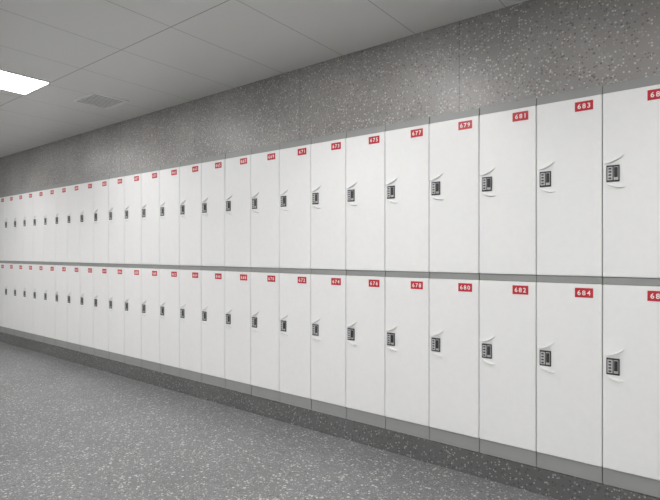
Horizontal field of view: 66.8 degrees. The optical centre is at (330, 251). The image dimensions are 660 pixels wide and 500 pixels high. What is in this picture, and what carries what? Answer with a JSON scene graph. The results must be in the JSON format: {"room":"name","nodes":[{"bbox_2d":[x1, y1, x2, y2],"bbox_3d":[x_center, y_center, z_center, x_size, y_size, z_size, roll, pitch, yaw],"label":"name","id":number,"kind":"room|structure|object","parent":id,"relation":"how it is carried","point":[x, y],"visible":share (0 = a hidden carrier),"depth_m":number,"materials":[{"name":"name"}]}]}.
{"room":"changing room","nodes":[
{"label":"changing room","id":0,"kind":"room"},
{"bbox_2d":[0,0,527,157],"bbox_3d":[-2.729,-1.360,2.079,14.000,0.100,6.600,0,0,38],"label":"ceiling","id":1,"kind":"structure","parent":0,"point":[153,55],"depth_m":3.16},
{"bbox_2d":[0,69,50,94],"bbox_3d":[-2.487,-1.305,3.805,0.470,0.010,0.480,0,0,38],"label":"recessed light","id":2,"kind":"object","parent":1,"relation":"in","point":[9,81],"visible":1,"depth_m":3.84,"materials":[{"name":"white plastic"}]},
{"bbox_2d":[73,92,128,108],"bbox_3d":[-1.987,-1.305,4.322,0.370,0.010,0.310,0,0,38],"label":"ceiling vent","id":3,"kind":"object","parent":1,"relation":"in","point":[95,99],"visible":1,"depth_m":4.31,"materials":[{"name":"white metal"}]},
{"bbox_2d":[79,94,124,107],"bbox_3d":[-1.987,-1.307,4.322,0.326,0.005,0.266,0,0,38],"label":"grille","id":4,"kind":"object","parent":3,"relation":"attached to","point":[97,100],"depth_m":4.32,"materials":[{"name":"grey metal"}]},
{"bbox_2d":[0,342,556,499],"bbox_3d":[-2.729,1.280,2.079,14.000,0.100,6.600,0,0,38],"label":"floor","id":5,"kind":"structure","parent":0,"point":[69,430],"depth_m":3.04,"materials":[{"name":"stone"}]},
{"bbox_2d":[0,332,659,499],"bbox_3d":[-0.942,1.165,4.393,14.000,0.129,0.492,0,0,38],"label":"baseboard","id":6,"kind":"structure","parent":5,"relation":"on","point":[559,486],"depth_m":3.14,"materials":[{"name":"stone"}]},
{"bbox_2d":[0,261,5,332],"bbox_3d":[-4.393,0.609,7.040,0.298,0.982,0.484,0,0,38],"label":"locker","id":7,"kind":"object","parent":6,"relation":"on","point":[2,263],"visible":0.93,"depth_m":6.82,"materials":[{"name":"white plastic"}]},
{"bbox_2d":[0,194,5,260],"bbox_3d":[-4.393,-0.336,7.040,0.298,0.908,0.484,0,0,38],"label":"locker","id":8,"kind":"object","parent":7,"relation":"on","point":[2,196],"visible":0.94,"depth_m":6.82,"materials":[{"name":"white plastic"}]},
{"bbox_2d":[5,261,14,334],"bbox_3d":[-4.156,0.609,6.857,0.298,0.982,0.484,0,0,38],"label":"locker","id":9,"kind":"object","parent":6,"relation":"on","point":[9,265],"visible":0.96,"depth_m":6.67,"materials":[{"name":"white plastic"}]},
{"bbox_2d":[5,192,14,260],"bbox_3d":[-4.156,-0.336,6.857,0.298,0.908,0.484,0,0,38],"label":"locker","id":10,"kind":"object","parent":9,"relation":"on","point":[9,199],"visible":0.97,"depth_m":6.67,"materials":[{"name":"white metal"}]},
{"bbox_2d":[14,261,23,337],"bbox_3d":[-3.918,0.609,6.673,0.298,0.982,0.484,0,0,38],"label":"locker","id":11,"kind":"object","parent":6,"relation":"on","point":[18,266],"visible":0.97,"depth_m":6.49,"materials":[{"name":"white metal"}]},
{"bbox_2d":[14,190,23,260],"bbox_3d":[-3.918,-0.336,6.673,0.298,0.908,0.484,0,0,38],"label":"locker","id":12,"kind":"object","parent":11,"relation":"on","point":[18,197],"visible":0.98,"depth_m":6.49,"materials":[{"name":"white metal"}]},
{"bbox_2d":[23,261,33,339],"bbox_3d":[-3.681,0.609,6.490,0.298,0.982,0.484,0,0,38],"label":"locker","id":13,"kind":"object","parent":6,"relation":"on","point":[28,265],"visible":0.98,"depth_m":6.30,"materials":[{"name":"white metal"}]},
{"bbox_2d":[23,189,33,260],"bbox_3d":[-3.681,-0.336,6.490,0.298,0.908,0.484,0,0,38],"label":"locker","id":14,"kind":"object","parent":13,"relation":"on","point":[28,194],"visible":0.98,"depth_m":6.30,"materials":[{"name":"white metal"}]},
{"bbox_2d":[33,261,44,342],"bbox_3d":[-3.444,0.609,6.306,0.298,0.982,0.484,0,0,38],"label":"locker","id":15,"kind":"object","parent":6,"relation":"on","point":[38,267],"visible":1,"depth_m":6.13,"materials":[{"name":"white metal"}]},
{"bbox_2d":[33,187,44,261],"bbox_3d":[-3.444,-0.336,6.306,0.298,0.908,0.484,0,0,38],"label":"locker","id":16,"kind":"object","parent":15,"relation":"on","point":[38,194],"visible":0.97,"depth_m":6.13,"materials":[{"name":"white plastic"}]},
{"bbox_2d":[44,262,55,345],"bbox_3d":[-3.206,0.609,6.123,0.298,0.982,0.484,0,0,38],"label":"locker","id":17,"kind":"object","parent":6,"relation":"on","point":[49,267],"visible":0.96,"depth_m":5.94,"materials":[{"name":"white plastic"}]},
{"bbox_2d":[44,185,55,261],"bbox_3d":[-3.206,-0.336,6.123,0.298,0.908,0.484,0,0,38],"label":"locker","id":18,"kind":"object","parent":17,"relation":"on","point":[49,192],"visible":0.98,"depth_m":5.94,"materials":[{"name":"white plastic"}]},
{"bbox_2d":[55,262,68,348],"bbox_3d":[-2.969,0.609,5.939,0.298,0.982,0.484,0,0,38],"label":"locker","id":19,"kind":"object","parent":6,"relation":"on","point":[60,267],"visible":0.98,"depth_m":5.76,"materials":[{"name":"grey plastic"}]},
{"bbox_2d":[55,183,67,261],"bbox_3d":[-2.969,-0.336,5.939,0.298,0.908,0.484,0,0,38],"label":"locker","id":20,"kind":"object","parent":19,"relation":"on","point":[61,189],"visible":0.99,"depth_m":5.76,"materials":[{"name":"white metal"}]},
{"bbox_2d":[67,262,80,351],"bbox_3d":[-2.732,0.609,5.756,0.298,0.982,0.484,0,0,38],"label":"locker","id":21,"kind":"object","parent":6,"relation":"on","point":[73,270],"visible":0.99,"depth_m":5.58,"materials":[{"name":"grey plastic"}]},
{"bbox_2d":[67,180,80,262],"bbox_3d":[-2.732,-0.336,5.756,0.298,0.908,0.484,0,0,38],"label":"locker","id":22,"kind":"object","parent":21,"relation":"on","point":[73,188],"visible":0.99,"depth_m":5.58,"materials":[{"name":"white metal"}]},
{"bbox_2d":[80,263,95,355],"bbox_3d":[-2.494,0.609,5.573,0.298,0.982,0.484,0,0,38],"label":"locker","id":23,"kind":"object","parent":6,"relation":"on","point":[86,269],"visible":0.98,"depth_m":5.38,"materials":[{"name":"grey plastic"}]},
{"bbox_2d":[80,178,94,262],"bbox_3d":[-2.494,-0.336,5.573,0.298,0.908,0.484,0,0,38],"label":"locker","id":24,"kind":"object","parent":23,"relation":"on","point":[87,185],"visible":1,"depth_m":5.38,"materials":[{"name":"white metal"}]},
{"bbox_2d":[94,263,109,358],"bbox_3d":[-2.257,0.609,5.389,0.298,0.982,0.484,0,0,38],"label":"locker","id":25,"kind":"object","parent":6,"relation":"on","point":[101,271],"visible":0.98,"depth_m":5.20,"materials":[{"name":"white metal"}]},
{"bbox_2d":[94,175,108,262],"bbox_3d":[-2.257,-0.336,5.389,0.298,0.908,0.484,0,0,38],"label":"locker","id":26,"kind":"object","parent":25,"relation":"on","point":[101,184],"visible":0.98,"depth_m":5.20,"materials":[{"name":"white plastic"}]},
{"bbox_2d":[109,263,125,362],"bbox_3d":[-2.019,0.609,5.206,0.298,0.982,0.484,0,0,38],"label":"locker","id":27,"kind":"object","parent":6,"relation":"on","point":[116,271],"visible":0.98,"depth_m":5.02,"materials":[{"name":"white metal"}]},
{"bbox_2d":[109,172,124,263],"bbox_3d":[-2.019,-0.336,5.206,0.298,0.908,0.484,0,0,38],"label":"locker","id":28,"kind":"object","parent":27,"relation":"on","point":[116,181],"visible":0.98,"depth_m":5.02,"materials":[{"name":"white plastic"}]},
{"bbox_2d":[124,264,141,366],"bbox_3d":[-1.782,0.609,5.022,0.298,0.982,0.484,0,0,38],"label":"locker","id":29,"kind":"object","parent":6,"relation":"on","point":[132,272],"visible":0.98,"depth_m":4.84,"materials":[{"name":"white metal"}]},
{"bbox_2d":[124,169,141,263],"bbox_3d":[-1.782,-0.336,5.022,0.298,0.908,0.484,0,0,38],"label":"locker","id":30,"kind":"object","parent":29,"relation":"on","point":[132,179],"visible":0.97,"depth_m":4.84,"materials":[{"name":"white plastic"}]},
{"bbox_2d":[141,264,160,371],"bbox_3d":[-1.545,0.609,4.839,0.298,0.982,0.484,0,0,38],"label":"locker","id":31,"kind":"object","parent":6,"relation":"on","point":[150,274],"visible":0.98,"depth_m":4.66,"materials":[{"name":"white metal"}]},
{"bbox_2d":[141,166,160,264],"bbox_3d":[-1.545,-0.336,4.839,0.298,0.908,0.484,0,0,38],"label":"locker","id":32,"kind":"object","parent":31,"relation":"on","point":[150,177],"visible":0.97,"depth_m":4.66,"materials":[{"name":"white plastic"}]},
{"bbox_2d":[160,265,180,376],"bbox_3d":[-1.307,0.609,4.655,0.298,0.982,0.484,0,0,38],"label":"locker","id":33,"kind":"object","parent":6,"relation":"on","point":[169,274],"visible":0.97,"depth_m":4.47,"materials":[{"name":"white metal"}]},
{"bbox_2d":[160,162,180,264],"bbox_3d":[-1.307,-0.336,4.655,0.298,0.908,0.484,0,0,38],"label":"locker","id":34,"kind":"object","parent":33,"relation":"on","point":[169,173],"visible":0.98,"depth_m":4.46,"materials":[{"name":"white plastic"}]},
{"bbox_2d":[180,265,201,382],"bbox_3d":[-1.070,0.609,4.472,0.298,0.982,0.484,0,0,38],"label":"locker","id":35,"kind":"object","parent":6,"relation":"on","point":[190,276],"visible":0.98,"depth_m":4.29,"materials":[{"name":"white metal"}]},
{"bbox_2d":[180,158,201,265],"bbox_3d":[-1.070,-0.336,4.472,0.298,0.908,0.484,0,0,38],"label":"locker","id":36,"kind":"object","parent":35,"relation":"on","point":[190,171],"visible":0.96,"depth_m":4.29,"materials":[{"name":"white plastic"}]},
{"bbox_2d":[201,266,225,388],"bbox_3d":[-0.833,0.609,4.288,0.298,0.982,0.484,0,0,38],"label":"locker","id":37,"kind":"object","parent":6,"relation":"on","point":[212,277],"visible":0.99,"depth_m":4.10,"materials":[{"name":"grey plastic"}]},
{"bbox_2d":[201,154,225,266],"bbox_3d":[-0.833,-0.336,4.288,0.298,0.908,0.484,0,0,38],"label":"locker","id":38,"kind":"object","parent":37,"relation":"on","point":[213,167],"visible":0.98,"depth_m":4.10,"materials":[{"name":"white metal"}]},
{"bbox_2d":[225,267,251,394],"bbox_3d":[-0.595,0.609,4.105,0.298,0.982,0.484,0,0,38],"label":"locker","id":39,"kind":"object","parent":6,"relation":"on","point":[237,279],"visible":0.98,"depth_m":3.92,"materials":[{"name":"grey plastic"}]},
{"bbox_2d":[225,149,251,266],"bbox_3d":[-0.595,-0.336,4.105,0.298,0.908,0.484,0,0,38],"label":"locker","id":40,"kind":"object","parent":39,"relation":"on","point":[237,164],"visible":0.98,"depth_m":3.92,"materials":[{"name":"white metal"}]},
{"bbox_2d":[251,267,279,401],"bbox_3d":[-0.358,0.609,3.922,0.298,0.982,0.484,0,0,38],"label":"locker","id":41,"kind":"object","parent":6,"relation":"on","point":[265,282],"visible":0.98,"depth_m":3.73,"materials":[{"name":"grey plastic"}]},
{"bbox_2d":[251,144,279,267],"bbox_3d":[-0.358,-0.336,3.922,0.298,0.908,0.484,0,0,38],"label":"locker","id":42,"kind":"object","parent":41,"relation":"on","point":[265,161],"visible":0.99,"depth_m":3.73,"materials":[{"name":"white metal"}]},
{"bbox_2d":[280,268,311,409],"bbox_3d":[-0.120,0.609,3.738,0.298,0.982,0.484,0,0,38],"label":"locker","id":43,"kind":"object","parent":6,"relation":"on","point":[295,284],"visible":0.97,"depth_m":3.56,"materials":[{"name":"white metal"}]},
{"bbox_2d":[280,138,311,268],"bbox_3d":[-0.120,-0.336,3.738,0.298,0.908,0.484,0,0,38],"label":"locker","id":44,"kind":"object","parent":43,"relation":"on","point":[295,157],"visible":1,"depth_m":3.55,"materials":[{"name":"white metal"}]},
{"bbox_2d":[311,269,346,418],"bbox_3d":[0.117,0.609,3.555,0.298,0.982,0.484,0,0,38],"label":"locker","id":45,"kind":"object","parent":6,"relation":"on","point":[328,286],"visible":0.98,"depth_m":3.37,"materials":[{"name":"white metal"}]},
{"bbox_2d":[311,132,346,269],"bbox_3d":[0.117,-0.336,3.555,0.298,0.908,0.484,0,0,38],"label":"locker","id":46,"kind":"object","parent":45,"relation":"on","point":[328,153],"visible":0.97,"depth_m":3.37,"materials":[{"name":"white metal"}]},
{"bbox_2d":[346,270,386,428],"bbox_3d":[0.354,0.609,3.371,0.298,0.982,0.484,0,0,38],"label":"locker","id":47,"kind":"object","parent":6,"relation":"on","point":[365,289],"visible":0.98,"depth_m":3.19,"materials":[{"name":"white metal"}]},
{"bbox_2d":[346,125,385,270],"bbox_3d":[0.354,-0.336,3.371,0.298,0.908,0.484,0,0,38],"label":"locker","id":48,"kind":"object","parent":47,"relation":"on","point":[365,148],"visible":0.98,"depth_m":3.18,"materials":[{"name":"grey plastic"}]},
{"bbox_2d":[385,271,429,439],"bbox_3d":[0.592,0.609,3.188,0.298,0.982,0.484,0,0,38],"label":"locker","id":49,"kind":"object","parent":6,"relation":"on","point":[406,292],"visible":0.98,"depth_m":3.00,"materials":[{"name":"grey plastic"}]},
{"bbox_2d":[385,117,429,271],"bbox_3d":[0.592,-0.336,3.188,0.298,0.908,0.484,0,0,38],"label":"locker","id":50,"kind":"object","parent":49,"relation":"on","point":[406,142],"visible":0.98,"depth_m":3.00,"materials":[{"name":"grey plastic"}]},
{"bbox_2d":[429,272,479,451],"bbox_3d":[0.829,0.609,3.004,0.298,0.982,0.484,0,0,38],"label":"locker","id":51,"kind":"object","parent":6,"relation":"on","point":[453,297],"visible":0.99,"depth_m":2.82,"materials":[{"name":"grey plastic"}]},
{"bbox_2d":[429,108,479,272],"bbox_3d":[0.829,-0.336,3.004,0.298,0.908,0.484,0,0,38],"label":"locker","id":52,"kind":"object","parent":51,"relation":"on","point":[453,137],"visible":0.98,"depth_m":2.82,"materials":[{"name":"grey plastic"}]},
{"bbox_2d":[479,273,536,466],"bbox_3d":[1.067,0.609,2.821,0.298,0.982,0.484,0,0,38],"label":"locker","id":53,"kind":"object","parent":6,"relation":"on","point":[507,302],"visible":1,"depth_m":2.64,"materials":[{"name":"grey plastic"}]},
{"bbox_2d":[479,98,536,274],"bbox_3d":[1.067,-0.336,2.821,0.298,0.908,0.484,0,0,38],"label":"locker","id":54,"kind":"object","parent":53,"relation":"on","point":[507,131],"visible":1,"depth_m":2.64,"materials":[{"name":"white metal"}]},
{"bbox_2d":[537,275,602,482],"bbox_3d":[1.304,0.609,2.637,0.298,0.982,0.484,0,0,38],"label":"locker","id":55,"kind":"object","parent":6,"relation":"on","point":[569,308],"visible":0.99,"depth_m":2.45,"materials":[{"name":"white metal"}]},
{"bbox_2d":[537,86,602,276],"bbox_3d":[1.304,-0.336,2.637,0.298,0.908,0.484,0,0,38],"label":"locker","id":56,"kind":"object","parent":55,"relation":"on","point":[569,124],"visible":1,"depth_m":2.45,"materials":[{"name":"white metal"}]},
{"bbox_2d":[603,277,659,497],"bbox_3d":[1.541,0.609,2.454,0.298,0.982,0.484,0,0,38],"label":"locker","id":57,"kind":"object","parent":6,"relation":"on","point":[631,306],"visible":1,"depth_m":2.29,"materials":[{"name":"white metal"}]},
{"bbox_2d":[603,75,659,277],"bbox_3d":[1.541,-0.336,2.454,0.298,0.908,0.484,0,0,38],"label":"locker","id":58,"kind":"object","parent":57,"relation":"on","point":[631,109],"visible":1,"depth_m":2.29,"materials":[{"name":"white metal"}]},
{"bbox_2d":[0,0,659,194],"bbox_3d":[-0.931,-1.051,4.406,14.000,0.518,0.458,0,0,38],"label":"wall","id":59,"kind":"structure","parent":0,"point":[529,49],"depth_m":3.10,"materials":[{"name":"stone"}]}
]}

